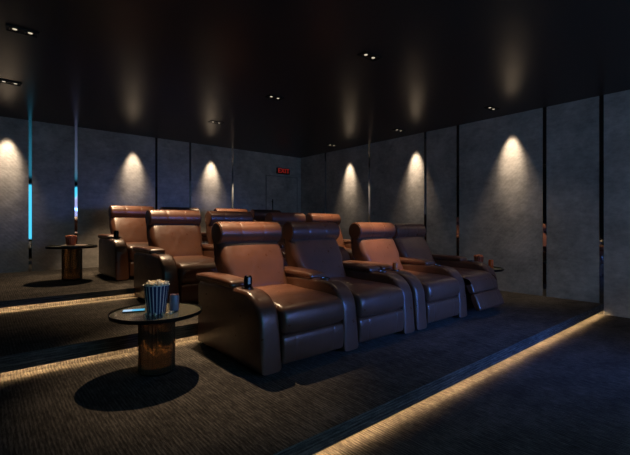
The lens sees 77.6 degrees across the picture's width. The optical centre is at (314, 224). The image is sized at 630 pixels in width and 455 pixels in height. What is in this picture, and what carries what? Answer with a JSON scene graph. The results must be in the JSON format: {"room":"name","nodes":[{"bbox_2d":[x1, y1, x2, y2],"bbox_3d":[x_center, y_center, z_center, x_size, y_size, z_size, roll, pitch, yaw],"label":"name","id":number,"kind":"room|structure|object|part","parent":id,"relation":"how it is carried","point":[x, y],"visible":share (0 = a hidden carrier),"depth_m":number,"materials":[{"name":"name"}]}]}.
{"room":"auditorium","nodes":[
{"label":"auditorium","id":0,"kind":"room"},
{"bbox_2d":[0,267,135,311],"bbox_3d":[-1.939,1.032,6.912,6.525,0.515,2.830,0,0,-40],"label":"floor","id":1,"kind":"structure","parent":0,"point":[15,285],"depth_m":4.96,"materials":[{"name":"carpet"}]},
{"bbox_2d":[45,245,97,280],"bbox_3d":[-3.392,0.537,5.475,0.624,0.476,0.624,0,0,-40],"label":"side table","id":2,"kind":"object","parent":1,"relation":"on","point":[71,255],"visible":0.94,"depth_m":5.38,"materials":[{"name":"brown wood"}]},
{"bbox_2d":[61,244,86,245],"bbox_3d":[-3.369,0.297,5.495,0.330,0.013,0.330,0,0,-40],"label":"plate","id":3,"kind":"object","parent":2,"relation":"on","point":[76,244],"visible":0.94,"depth_m":5.47,"materials":[{"name":"beige"}]},
{"bbox_2d":[64,235,76,244],"bbox_3d":[-3.429,0.219,5.510,0.153,0.151,0.150,0,0,-40],"label":"bucket","id":4,"kind":"object","parent":3,"relation":"on","point":[70,239],"visible":0.99,"depth_m":5.46,"materials":[{"name":"brown"}]},
{"bbox_2d":[98,205,154,279],"bbox_3d":[-2.680,0.238,6.035,0.968,1.075,1.126,0,0,-40],"label":"recliner","id":5,"kind":"object","parent":1,"relation":"on","point":[116,255],"visible":0.53,"depth_m":5.99,"materials":[{"name":"brown leather"}]},
{"bbox_3d":[-2.975,0.485,5.772,0.170,0.558,1.055,0,0,-40],"label":"arm","id":6,"kind":"part","parent":5,"relation":"part of","materials":[{"name":"brown leather"}]},
{"bbox_2d":[114,231,118,237],"bbox_3d":[-2.852,0.148,5.626,0.066,0.115,0.066,0,0,-40],"label":"soda can","id":7,"kind":"object","parent":5,"relation":"on","point":[116,233],"visible":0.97,"depth_m":5.60,"materials":[{"name":"black metal"}]},
{"bbox_3d":[-2.915,0.192,6.312,0.664,0.772,0.401,0,0,-40],"label":"backrest","id":8,"kind":"part","parent":5,"relation":"part of","materials":[{"name":"brown leather"}]},
{"bbox_2d":[126,242,148,261],"bbox_3d":[-2.617,0.420,5.961,0.612,0.295,0.931,0,0,-40],"label":"seat cushion","id":9,"kind":"object","parent":5,"relation":"on","point":[129,245],"depth_m":5.48,"materials":[{"name":"brown leather"}]},
{"bbox_2d":[160,207,208,243],"bbox_3d":[-2.020,0.238,6.595,0.816,1.075,1.126,0,0,-40],"label":"recliner","id":10,"kind":"object","parent":1,"relation":"on","point":[204,237],"visible":0.09,"depth_m":6.83,"materials":[{"name":"brown leather"}]},
{"bbox_2d":[213,208,247,211],"bbox_3d":[-1.319,0.238,7.190,0.968,1.075,1.126,0,0,-40],"label":"recliner","id":11,"kind":"object","parent":1,"relation":"on","point":[215,209],"visible":0.04,"depth_m":7.46,"materials":[{"name":"brown leather"}]},
{"bbox_2d":[250,209,280,221],"bbox_3d":[-0.659,0.238,7.750,0.816,1.075,1.126,0,0,-40],"label":"recliner","id":12,"kind":"object","parent":1,"relation":"on","point":[258,215],"visible":0.07,"depth_m":7.86,"materials":[{"name":"brown leather"}]},
{"bbox_3d":[-0.951,0.192,7.977,0.664,0.772,0.401,0,0,-40],"label":"backrest","id":13,"kind":"part","parent":12,"relation":"part of","materials":[{"name":"brown leather"}]},
{"bbox_2d":[0,296,197,377],"bbox_3d":[-0.483,1.090,5.196,6.525,0.400,1.670,0,0,-40],"label":"step","id":14,"kind":"structure","parent":0,"point":[31,328],"depth_m":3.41,"materials":[{"name":"carpet"}]},
{"bbox_2d":[133,209,216,302],"bbox_3d":[-1.525,0.353,4.720,0.968,1.075,1.126,0,0,-40],"label":"recliner","id":15,"kind":"object","parent":14,"relation":"on","point":[175,253],"visible":0.8,"depth_m":4.68,"materials":[{"name":"brown leather"}]},
{"bbox_3d":[-1.821,0.600,4.457,0.170,0.558,1.055,0,0,-40],"label":"arm","id":16,"kind":"part","parent":15,"relation":"part of","materials":[{"name":"brown leather"}]},
{"bbox_3d":[-1.760,0.307,4.997,0.664,0.772,0.401,0,0,-40],"label":"backrest","id":17,"kind":"part","parent":15,"relation":"part of","materials":[{"name":"brown leather"}]},
{"bbox_2d":[173,255,216,283],"bbox_3d":[-1.462,0.535,4.646,0.612,0.295,0.931,0,0,-40],"label":"seat cushion","id":18,"kind":"object","parent":15,"relation":"on","point":[187,266],"depth_m":4.25,"materials":[{"name":"brown leather"}]},
{"bbox_3d":[-1.218,0.600,4.968,0.170,0.558,1.055,0,0,-40],"label":"arm","id":19,"kind":"part","parent":15,"relation":"part of","materials":[{"name":"brown leather"}]},
{"bbox_2d":[205,211,287,265],"bbox_3d":[-0.865,0.353,5.280,0.816,1.075,1.126,0,0,-40],"label":"recliner","id":20,"kind":"object","parent":14,"relation":"on","point":[211,217],"visible":0.25,"depth_m":5.40,"materials":[{"name":"brown leather"}]},
{"bbox_3d":[-1.158,0.307,5.508,0.664,0.772,0.401,0,0,-40],"label":"backrest","id":21,"kind":"part","parent":20,"relation":"part of","materials":[{"name":"brown leather"}]},
{"bbox_2d":[265,212,349,260],"bbox_3d":[-0.164,0.353,5.875,0.968,1.075,1.126,0,0,-40],"label":"recliner","id":22,"kind":"object","parent":14,"relation":"on","point":[281,218],"visible":0.18,"depth_m":6.04,"materials":[{"name":"brown leather"}]},
{"bbox_3d":[-0.399,0.307,6.151,0.664,0.772,0.401,0,0,-40],"label":"backrest","id":23,"kind":"part","parent":22,"relation":"part of","materials":[{"name":"brown leather"}]},
{"bbox_3d":[0.143,0.600,6.123,0.170,0.558,1.055,0,0,-40],"label":"arm","id":24,"kind":"part","parent":22,"relation":"part of","materials":[{"name":"brown leather"}]},
{"bbox_2d":[306,213,353,259],"bbox_3d":[0.496,0.353,6.435,0.816,1.075,1.126,0,0,-40],"label":"recliner","id":25,"kind":"object","parent":14,"relation":"on","point":[310,217],"visible":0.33,"depth_m":6.66,"materials":[{"name":"brown leather"}]},
{"bbox_3d":[0.204,0.307,6.662,0.664,0.772,0.401,0,0,-40],"label":"backrest","id":26,"kind":"part","parent":25,"relation":"part of","materials":[{"name":"brown leather"}]},
{"bbox_2d":[345,248,353,259],"bbox_3d":[0.501,0.535,6.311,0.612,0.295,0.931,0,0,-40],"label":"seat cushion","id":27,"kind":"object","parent":25,"relation":"on","point":[348,250],"depth_m":5.86,"materials":[{"name":"brown leather"}]},
{"bbox_2d":[0,116,300,272],"bbox_3d":[-2.849,-0.208,8.061,6.625,2.996,0.100,0,0,-40],"label":"wall","id":28,"kind":"structure","parent":0,"point":[114,168],"depth_m":7.04,"materials":[{"name":"grey paint"}]},
{"bbox_2d":[29,120,31,270],"bbox_3d":[-4.678,-0.466,6.441,0.042,2.481,0.005,0,0,-40],"label":"trim","id":29,"kind":"structure","parent":28,"relation":"attached to","point":[30,121],"depth_m":6.44,"materials":[{"name":"grey mirror"}]},
{"bbox_2d":[75,127,76,243],"bbox_3d":[-4.182,-0.466,6.862,0.042,2.481,0.005,0,0,-40],"label":"trim","id":30,"kind":"structure","parent":28,"relation":"attached to","point":[75,127],"depth_m":6.87,"materials":[{"name":"black metal"}]},
{"bbox_2d":[155,138,156,209],"bbox_3d":[-3.136,-0.466,7.750,0.042,2.481,0.005,0,0,-40],"label":"trim","id":31,"kind":"structure","parent":28,"relation":"attached to","point":[155,138],"depth_m":7.74,"materials":[{"name":"black metal"}]},
{"bbox_2d":[189,143,190,207],"bbox_3d":[-2.608,-0.466,8.198,0.042,2.481,0.005,0,0,-40],"label":"trim","id":32,"kind":"structure","parent":28,"relation":"attached to","point":[189,143],"depth_m":8.19,"materials":[{"name":"black metal"}]},
{"bbox_2d":[232,148,232,208],"bbox_3d":[-1.858,-0.466,8.834,0.042,2.481,0.005,0,0,-40],"label":"trim","id":33,"kind":"structure","parent":28,"relation":"attached to","point":[232,148],"depth_m":8.83,"materials":[{"name":"black metal"}]},
{"bbox_2d":[266,175,296,212],"bbox_3d":[-0.803,-0.205,9.696,0.950,1.960,0.056,0,0,-40],"label":"door","id":34,"kind":"structure","parent":28,"relation":"in","point":[281,191],"depth_m":9.69,"materials":[{"name":"grey paint"}]},
{"bbox_2d":[276,168,289,174],"bbox_3d":[-0.787,-1.312,9.708,0.380,0.141,0.056,0,0,-40],"label":"exit sign","id":35,"kind":"object","parent":28,"relation":"attached to","point":[278,170],"visible":1,"depth_m":9.67,"materials":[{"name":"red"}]},
{"bbox_2d":[0,291,597,454],"bbox_3d":[0.669,1.170,3.837,6.525,0.240,1.892,0,0,-40],"label":"floor","id":36,"kind":"structure","parent":0,"point":[211,403],"depth_m":2.46,"materials":[{"name":"carpet"}]},
{"bbox_2d":[108,302,201,376],"bbox_3d":[-1.135,0.834,2.814,0.624,0.433,0.624,0,0,-40],"label":"side table","id":37,"kind":"object","parent":36,"relation":"on","point":[156,334],"visible":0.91,"depth_m":2.72,"materials":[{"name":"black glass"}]},
{"bbox_2d":[122,308,144,312],"bbox_3d":[-1.301,0.621,2.817,0.150,0.009,0.072,0,0,-20],"label":"smartphone","id":38,"kind":"object","parent":37,"relation":"on","point":[143,309],"visible":1,"depth_m":2.80,"materials":[{"name":"black plastic"}]},
{"bbox_2d":[143,279,169,314],"bbox_3d":[-1.118,0.507,2.763,0.178,0.236,0.178,0,0,-40],"label":"bucket","id":39,"kind":"object","parent":37,"relation":"on","point":[155,291],"visible":1,"depth_m":2.70,"materials":[{"name":"blue paper"}]},
{"bbox_2d":[169,294,178,310],"bbox_3d":[-1.019,0.566,2.840,0.068,0.118,0.068,0,0,-40],"label":"soda can","id":40,"kind":"object","parent":37,"relation":"on","point":[173,298],"visible":0.98,"depth_m":2.81,"materials":[{"name":"blue metal"}]},
{"bbox_2d":[196,222,358,375],"bbox_3d":[-0.343,0.513,3.388,0.968,1.075,1.126,0,0,-40],"label":"recliner","id":41,"kind":"object","parent":36,"relation":"on","point":[288,314],"visible":0.98,"depth_m":3.13,"materials":[{"name":"brown leather"}]},
{"bbox_3d":[-0.638,0.760,3.126,0.170,0.558,1.055,0,0,-40],"label":"arm","id":42,"kind":"part","parent":41,"relation":"part of","materials":[{"name":"brown leather"}]},
{"bbox_2d":[244,275,251,287],"bbox_3d":[-0.510,0.436,2.983,0.062,0.088,0.063,0,0,-40],"label":"soda can","id":43,"kind":"object","parent":41,"relation":"on","point":[248,278],"visible":1,"depth_m":2.96,"materials":[{"name":"black metal"}]},
{"bbox_3d":[-0.578,0.467,3.665,0.664,0.772,0.401,0,0,-40],"label":"backrest","id":44,"kind":"part","parent":41,"relation":"part of","materials":[{"name":"brown leather"}]},
{"bbox_2d":[254,283,343,333],"bbox_3d":[-0.281,0.695,3.314,0.612,0.295,0.931,0,0,-40],"label":"seat cushion","id":45,"kind":"object","parent":41,"relation":"on","point":[301,308],"depth_m":3.03,"materials":[{"name":"brown leather"}]},
{"bbox_3d":[-0.036,0.760,3.637,0.170,0.558,1.055,0,0,-40],"label":"arm","id":46,"kind":"part","parent":41,"relation":"part of","materials":[{"name":"brown leather"}]},
{"bbox_2d":[282,222,414,342],"bbox_3d":[0.317,0.513,3.949,0.816,1.075,1.126,0,0,-40],"label":"recliner","id":47,"kind":"object","parent":36,"relation":"on","point":[383,299],"visible":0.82,"depth_m":3.93,"materials":[{"name":"brown leather"}]},
{"bbox_3d":[0.024,0.467,4.176,0.664,0.772,0.401,0,0,-40],"label":"backrest","id":48,"kind":"part","parent":47,"relation":"part of","materials":[{"name":"brown leather"}]},
{"bbox_2d":[331,276,403,316],"bbox_3d":[0.322,0.695,3.825,0.612,0.295,0.931,0,0,-40],"label":"seat cushion","id":49,"kind":"object","parent":47,"relation":"on","point":[374,296],"depth_m":3.54,"materials":[{"name":"brown leather"}]},
{"bbox_3d":[0.566,0.760,4.148,0.170,0.558,1.055,0,0,-40],"label":"arm","id":50,"kind":"part","parent":47,"relation":"part of","materials":[{"name":"brown leather"}]},
{"bbox_2d":[344,222,466,329],"bbox_3d":[1.018,0.513,4.543,0.968,1.075,1.126,0,0,-40],"label":"recliner","id":51,"kind":"object","parent":36,"relation":"on","point":[438,291],"visible":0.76,"depth_m":4.41,"materials":[{"name":"brown leather"}]},
{"bbox_3d":[0.783,0.467,4.820,0.664,0.772,0.401,0,0,-40],"label":"backrest","id":52,"kind":"part","parent":51,"relation":"part of","materials":[{"name":"brown leather"}]},
{"bbox_2d":[392,262,397,269],"bbox_3d":[0.847,0.443,4.134,0.062,0.075,0.062,0,0,-40],"label":"soda can","id":53,"kind":"object","parent":51,"relation":"on","point":[394,265],"visible":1,"depth_m":4.11,"materials":[{"name":"orange"}]},
{"bbox_3d":[0.723,0.760,4.280,0.170,0.558,1.055,0,0,-40],"label":"arm","id":54,"kind":"part","parent":51,"relation":"part of","materials":[{"name":"brown leather"}]},
{"bbox_2d":[402,269,459,301],"bbox_3d":[1.081,0.695,4.469,0.612,0.295,0.931,0,0,-40],"label":"seat cushion","id":55,"kind":"object","parent":51,"relation":"on","point":[439,285],"depth_m":4.18,"materials":[{"name":"brown leather"}]},
{"bbox_3d":[1.325,0.760,4.791,0.170,0.558,1.055,0,0,-40],"label":"arm","id":56,"kind":"part","parent":51,"relation":"part of","materials":[{"name":"brown leather"}]},
{"bbox_2d":[393,224,503,310],"bbox_3d":[1.693,0.521,5.086,0.816,1.059,1.322,0,0,-40],"label":"recliner","id":57,"kind":"object","parent":36,"relation":"on","point":[480,280],"visible":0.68,"depth_m":5.07,"materials":[{"name":"brown leather"}]},
{"bbox_3d":[1.350,0.481,5.373,0.664,0.762,0.432,0,0,-40],"label":"backrest","id":58,"kind":"part","parent":57,"relation":"part of","materials":[{"name":"brown leather"}]},
{"bbox_3d":[1.928,0.760,5.302,0.170,0.558,1.055,0,0,-40],"label":"arm","id":59,"kind":"part","parent":57,"relation":"part of","materials":[{"name":"brown leather"}]},
{"bbox_2d":[452,267,496,284],"bbox_3d":[1.689,0.695,4.973,0.612,0.295,0.950,0,0,-40],"label":"seat cushion","id":60,"kind":"object","parent":57,"relation":"on","point":[470,275],"depth_m":4.68,"materials":[{"name":"brown leather"}]},
{"bbox_2d":[492,266,503,271],"bbox_3d":[2.345,0.834,5.583,0.624,0.433,0.624,0,0,-40],"label":"side table","id":61,"kind":"object","parent":36,"relation":"on","point":[496,269],"visible":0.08,"depth_m":5.42,"materials":[{"name":"black metal"}]},
{"bbox_2d":[474,254,483,261],"bbox_3d":[2.375,0.530,5.686,0.140,0.190,0.140,0,0,-40],"label":"bucket","id":62,"kind":"object","parent":61,"relation":"on","point":[477,257],"visible":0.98,"depth_m":5.64,"materials":[{"name":"brown"}]},
{"bbox_2d":[488,259,492,267],"bbox_3d":[2.536,0.568,5.652,0.068,0.115,0.068,0,0,-40],"label":"soda can","id":63,"kind":"object","parent":61,"relation":"on","point":[490,261],"visible":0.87,"depth_m":5.62,"materials":[{"name":"orange"}]},
{"bbox_2d":[0,0,629,157],"bbox_3d":[0.555,-1.756,3.972,6.525,0.100,10.540,0,0,-40],"label":"ceiling","id":64,"kind":"structure","parent":0,"point":[162,69],"depth_m":4.21,"materials":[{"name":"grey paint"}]},
{"bbox_2d":[0,79,21,85],"bbox_3d":[-3.665,-1.700,4.707,0.230,0.011,0.120,0,0,-40],"label":"recessed light","id":65,"kind":"object","parent":64,"relation":"in","point":[1,80],"visible":1,"depth_m":4.71,"materials":[{"name":"black plastic"}]},
{"bbox_2d":[6,24,38,37],"bbox_3d":[-2.576,-1.700,3.454,0.230,0.011,0.120,0,0,-40],"label":"recessed light","id":66,"kind":"object","parent":64,"relation":"in","point":[11,28],"visible":1,"depth_m":3.45,"materials":[{"name":"black plastic"}]},
{"bbox_2d":[208,120,223,124],"bbox_3d":[-1.651,-1.700,6.546,0.230,0.011,0.120,0,0,-40],"label":"recessed light","id":67,"kind":"object","parent":64,"relation":"in","point":[211,121],"visible":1,"depth_m":6.54,"materials":[{"name":"black plastic"}]},
{"bbox_2d":[265,94,283,100],"bbox_3d":[-0.540,-1.700,5.259,0.230,0.011,0.120,0,0,-40],"label":"recessed light","id":68,"kind":"object","parent":64,"relation":"in","point":[270,96],"visible":1,"depth_m":5.25,"materials":[{"name":"black plastic"}]},
{"bbox_2d":[357,51,381,61],"bbox_3d":[0.553,-1.700,3.970,0.230,0.011,0.120,0,0,-40],"label":"recessed light","id":69,"kind":"object","parent":64,"relation":"in","point":[367,55],"visible":1,"depth_m":3.96,"materials":[{"name":"black plastic"}]},
{"bbox_2d":[484,106,498,110],"bbox_3d":[2.594,-1.700,5.754,0.230,0.011,0.120,0,0,-40],"label":"recessed light","id":70,"kind":"object","parent":64,"relation":"in","point":[491,108],"visible":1,"depth_m":5.75,"materials":[{"name":"black plastic"}]},
{"bbox_2d":[301,90,629,317],"bbox_3d":[3.081,-0.208,6.115,0.100,2.996,10.540,0,0,-40],"label":"wall","id":71,"kind":"structure","parent":0,"point":[501,158],"depth_m":6.01,"materials":[{"name":"grey paint"}]},
{"bbox_2d":[0,287,134,307],"bbox_3d":[-1.004,0.808,5.810,6.525,0.067,0.060,0,0,-40],"label":"trim","id":72,"kind":"structure","parent":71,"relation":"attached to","point":[114,292],"depth_m":4.29,"materials":[{"name":"carpet"}]},
{"bbox_2d":[325,153,325,213],"bbox_3d":[0.250,-0.466,9.373,0.005,2.481,0.048,0,0,-40],"label":"trim","id":73,"kind":"structure","parent":71,"relation":"attached to","point":[325,153],"depth_m":9.37,"materials":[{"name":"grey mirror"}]},
{"bbox_2d":[369,144,369,221],"bbox_3d":[1.153,-0.466,8.307,0.005,2.481,0.048,0,0,-40],"label":"trim","id":74,"kind":"structure","parent":71,"relation":"attached to","point":[369,144],"depth_m":8.30,"materials":[{"name":"black metal"}]},
{"bbox_2d":[424,132,426,241],"bbox_3d":[2.043,-0.408,7.259,0.005,2.596,0.048,0,0,-40],"label":"trim","id":75,"kind":"structure","parent":71,"relation":"attached to","point":[425,133],"depth_m":7.25,"materials":[{"name":"black metal"}]},
{"bbox_2d":[253,303,602,454],"bbox_3d":[1.300,1.096,3.093,6.525,0.092,0.060,0,0,-40],"label":"stair step","id":76,"kind":"structure","parent":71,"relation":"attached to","point":[312,441],"depth_m":2.44,"materials":[{"name":"carpet"}]},
{"bbox_2d":[457,125,458,255],"bbox_3d":[2.465,-0.408,6.761,0.005,2.596,0.048,0,0,-40],"label":"trim","id":77,"kind":"structure","parent":71,"relation":"attached to","point":[457,125],"depth_m":6.76,"materials":[{"name":"black metal"}]},
{"bbox_2d":[543,107,546,295],"bbox_3d":[3.350,-0.328,5.718,0.005,2.756,0.048,0,0,-40],"label":"trim","id":78,"kind":"structure","parent":71,"relation":"attached to","point":[544,108],"depth_m":5.71,"materials":[{"name":"black metal"}]},
{"bbox_2d":[599,95,603,313],"bbox_3d":[3.796,-0.258,5.192,0.005,2.896,0.048,0,0,-40],"label":"trim","id":79,"kind":"structure","parent":71,"relation":"attached to","point":[601,98],"depth_m":5.19,"materials":[{"name":"black metal"}]},
{"bbox_2d":[314,314,629,454],"bbox_3d":[2.623,1.240,1.534,6.525,0.100,4.148,0,0,-40],"label":"floor","id":80,"kind":"structure","parent":0,"point":[568,392],"depth_m":2.55,"materials":[{"name":"carpet"}]}
]}

